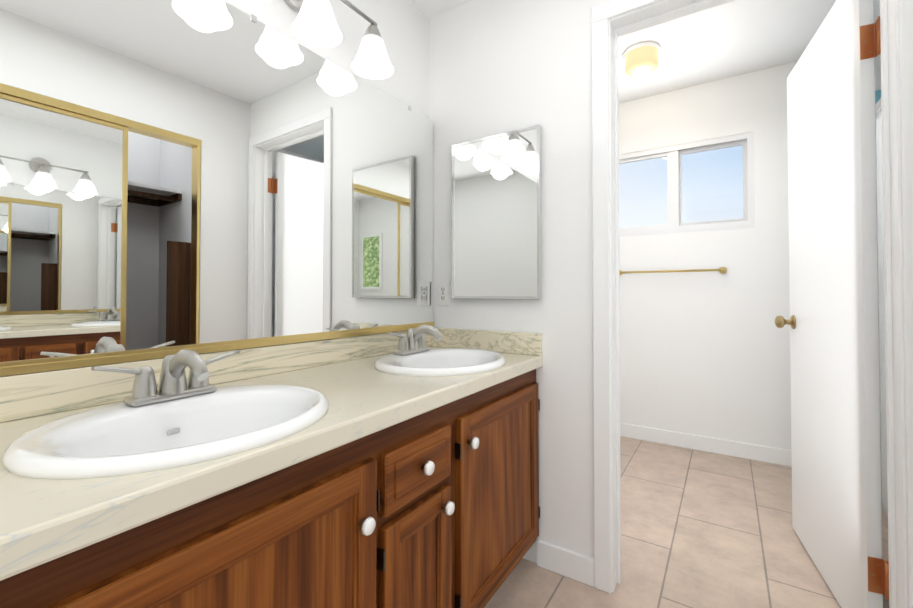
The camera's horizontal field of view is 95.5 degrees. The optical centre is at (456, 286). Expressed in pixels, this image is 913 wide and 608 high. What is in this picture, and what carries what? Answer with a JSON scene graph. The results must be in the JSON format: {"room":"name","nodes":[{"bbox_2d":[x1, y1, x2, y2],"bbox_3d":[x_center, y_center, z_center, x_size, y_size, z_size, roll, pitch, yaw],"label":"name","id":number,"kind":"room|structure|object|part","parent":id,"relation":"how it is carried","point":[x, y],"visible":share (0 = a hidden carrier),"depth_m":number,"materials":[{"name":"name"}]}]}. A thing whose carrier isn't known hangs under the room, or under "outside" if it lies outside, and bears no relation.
{"room":"bathroom","nodes":[
{"label":"bathroom","id":0,"kind":"room"},
{"bbox_2d":[0,0,433,375],"bbox_3d":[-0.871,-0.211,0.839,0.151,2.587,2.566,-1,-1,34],"label":"wall mirror","id":1,"kind":"object","parent":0,"point":[199,176],"depth_m":1.06,"materials":[{"name":"clear glass"}]},
{"bbox_2d":[284,0,342,47],"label":"sconce","id":2,"kind":"object","parent":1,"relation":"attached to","point":[314,24],"depth_m":1.26,"materials":[{"name":"white glass"}]},
{"bbox_3d":[-0.541,-0.811,1.044,0.145,0.104,0.145,-1,-1,33],"label":"lamp shade","id":3,"kind":"part","parent":2,"relation":"part of","materials":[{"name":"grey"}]},
{"bbox_3d":[-0.415,-0.808,1.238,0.145,0.104,0.145,-1,-1,33],"label":"lamp shade","id":4,"kind":"part","parent":2,"relation":"part of","materials":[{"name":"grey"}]},
{"bbox_2d":[340,0,393,79],"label":"sconce","id":5,"kind":"object","parent":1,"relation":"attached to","point":[371,61],"depth_m":1.41,"materials":[{"name":"white glass"}]},
{"bbox_3d":[-0.289,-0.805,1.431,0.145,0.104,0.145,-1,-1,33],"label":"lamp shade","id":6,"kind":"part","parent":5,"relation":"part of","materials":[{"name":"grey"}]},
{"bbox_2d":[409,0,471,18],"bbox_3d":[0.133,-1.308,0.168,2.886,0.113,2.848,-1,-1,33],"label":"ceiling","id":7,"kind":"structure","parent":0,"point":[430,9],"depth_m":1.81,"materials":[{"name":"white paint"}]},
{"bbox_2d":[429,0,604,562],"bbox_3d":[-0.084,-0.195,1.924,1.530,2.587,0.113,-1,-1,33],"label":"wall","id":8,"kind":"structure","parent":0,"point":[499,66],"depth_m":1.57,"materials":[{"name":"white paint"}]},
{"bbox_2d":[0,328,541,422],"bbox_3d":[-0.371,0.210,1.001,0.538,0.082,1.733,-1,-1,33],"label":"backsplash","id":9,"kind":"structure","parent":8,"relation":"attached to","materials":[{"name":"stone"}]},
{"bbox_2d":[437,281,449,305],"bbox_3d":[-0.059,0.028,1.831,0.066,0.108,0.008,-1,-1,33],"label":"electrical outlet plate","id":10,"kind":"object","parent":8,"relation":"attached to","point":[443,293],"visible":1,"depth_m":1.83,"materials":[{"name":"white plastic"}]},
{"bbox_2d":[452,125,541,298],"bbox_3d":[0.154,-0.283,1.686,0.398,0.660,0.027,-1,-1,33],"label":"medicine cabinet mirror","id":11,"kind":"object","parent":8,"relation":"attached to","point":[497,216],"visible":0.88,"depth_m":1.66,"materials":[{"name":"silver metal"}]},
{"bbox_2d":[537,540,593,586],"bbox_3d":[0.396,1.008,1.518,0.214,0.094,0.013,-1,-1,33],"label":"baseboard","id":12,"kind":"structure","parent":8,"relation":"attached to","point":[566,563],"depth_m":1.51,"materials":[{"name":"white paint"}]},
{"bbox_2d":[591,0,912,607],"bbox_3d":[0.868,0.025,1.300,0.830,2.052,0.141,-1,-1,33],"label":"door frame","id":13,"kind":"structure","parent":8,"relation":"attached to","point":[613,21],"depth_m":1.37,"materials":[{"name":"white paint"}]},
{"bbox_2d":[787,0,888,607],"bbox_3d":[1.333,0.056,1.488,0.044,1.977,0.726,0,-1,25],"label":"door leaf","id":14,"kind":"structure","parent":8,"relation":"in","point":[835,388],"depth_m":1.36,"materials":[{"name":"white paint"}]},
{"bbox_2d":[775,315,795,328],"bbox_3d":[1.463,0.150,1.778,0.165,0.060,0.090,0,-1,25],"label":"door knob","id":15,"kind":"object","parent":14,"relation":"attached to","point":[780,321],"depth_m":1.77,"materials":[{"name":"gold metal"}]},
{"bbox_3d":[1.185,0.050,1.171,0.043,1.628,0.027,0,-1,25],"label":"door hinges","id":16,"kind":"part","parent":14,"relation":"part of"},
{"bbox_2d":[484,436,888,607],"bbox_3d":[0.489,1.096,0.963,4.050,0.100,4.780,-1,-1,33],"label":"floor","id":17,"kind":"structure","parent":0,"point":[702,529],"depth_m":1.69,"materials":[{"name":"tile"}]},
{"bbox_2d":[0,365,542,607],"bbox_3d":[-0.361,0.670,0.993,0.556,0.753,1.724,-1,-1,33],"label":"bathroom vanity","id":18,"kind":"object","parent":17,"relation":"on","point":[398,469],"depth_m":0.79,"materials":[{"name":"brown wood"}]},
{"bbox_2d":[0,353,542,568],"bbox_3d":[-0.370,0.308,0.999,0.540,0.113,1.734,-1,-1,33],"label":"countertop","id":19,"kind":"structure","parent":18,"relation":"on","point":[25,531],"depth_m":0.59,"materials":[{"name":"beige stone"}]},
{"bbox_2d":[84,349,243,404],"bbox_3d":[-0.540,0.206,0.825,0.161,0.164,0.265,-1,-1,33],"label":"faucet","id":20,"kind":"object","parent":19,"relation":"on","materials":[{"name":"silver metal"}]},
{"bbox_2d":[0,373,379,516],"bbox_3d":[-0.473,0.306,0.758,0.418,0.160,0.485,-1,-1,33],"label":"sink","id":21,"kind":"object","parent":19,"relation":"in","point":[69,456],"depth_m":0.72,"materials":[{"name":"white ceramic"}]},
{"bbox_2d":[384,325,443,352],"bbox_3d":[-0.116,0.216,1.476,0.161,0.164,0.266,-1,-1,33],"label":"faucet","id":22,"kind":"object","parent":19,"relation":"on","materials":[{"name":"silver metal"}]},
{"bbox_2d":[340,345,531,380],"bbox_3d":[-0.050,0.316,1.408,0.418,0.160,0.485,-1,-1,33],"label":"sink","id":23,"kind":"object","parent":19,"relation":"in","point":[453,362],"depth_m":1.45,"materials":[{"name":"white ceramic"}]},
{"bbox_2d":[875,98,887,528],"bbox_3d":[1.989,0.112,1.981,0.072,1.900,0.830,-1,-1,33],"label":"shower frame","id":24,"kind":"object","parent":17,"relation":"on","point":[881,308],"visible":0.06,"depth_m":1.91,"materials":[{"name":"silver metal"}]},
{"bbox_2d":[618,0,879,103],"bbox_3d":[1.279,-1.425,2.212,3.650,0.140,1.887,-1,-1,33],"label":"ceiling","id":25,"kind":"structure","parent":0,"point":[731,39],"depth_m":2.29,"materials":[{"name":"white paint"}]},
{"bbox_2d":[623,41,659,77],"bbox_3d":[1.061,-1.290,2.380,0.196,0.124,0.196,-1,-1,33],"label":"light","id":26,"kind":"object","parent":25,"relation":"attached to","point":[640,59],"visible":0.98,"depth_m":2.32,"materials":[{"name":"yellow glass"}]},
{"bbox_2d":[618,54,880,449],"bbox_3d":[2.042,-0.190,2.536,2.145,2.520,0.120,-1,-1,33],"label":"wall","id":27,"kind":"structure","parent":0,"point":[687,352],"depth_m":2.70,"materials":[{"name":"white paint"}]},
{"bbox_2d":[619,267,726,275],"bbox_3d":[1.433,-0.106,2.819,0.679,0.044,0.067,-1,-1,33],"label":"towel rail","id":28,"kind":"object","parent":27,"relation":"attached to","point":[722,270],"visible":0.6,"depth_m":2.76,"materials":[{"name":"gold metal"}]},
{"bbox_2d":[619,132,754,236],"bbox_3d":[1.506,-0.669,2.865,0.897,0.602,0.077,-1,-1,33],"label":"bathroom window","id":29,"kind":"structure","parent":27,"relation":"in","point":[673,154],"depth_m":2.81,"materials":[{"name":"white plastic"}]},
{"bbox_2d":[620,423,791,466],"bbox_3d":[1.283,1.029,2.933,2.230,0.095,0.014,-1,-1,33],"label":"baseboard","id":30,"kind":"structure","parent":27,"relation":"attached to","point":[778,456],"depth_m":2.69,"materials":[{"name":"white paint"}]},
{"bbox_3d":[2.552,-0.209,1.245,0.120,2.520,1.727,-1,-1,33],"label":"wall","id":31,"kind":"structure","parent":0,"visible":0},
{"bbox_2d":[875,90,880,103],"bbox_3d":[2.561,-0.011,2.116,0.780,2.150,0.012,-1,-1,33],"label":"shower wall tile","id":32,"kind":"structure","parent":31,"relation":"attached to","point":[877,95],"depth_m":2.28,"materials":[{"name":"teal tile"}]}
]}

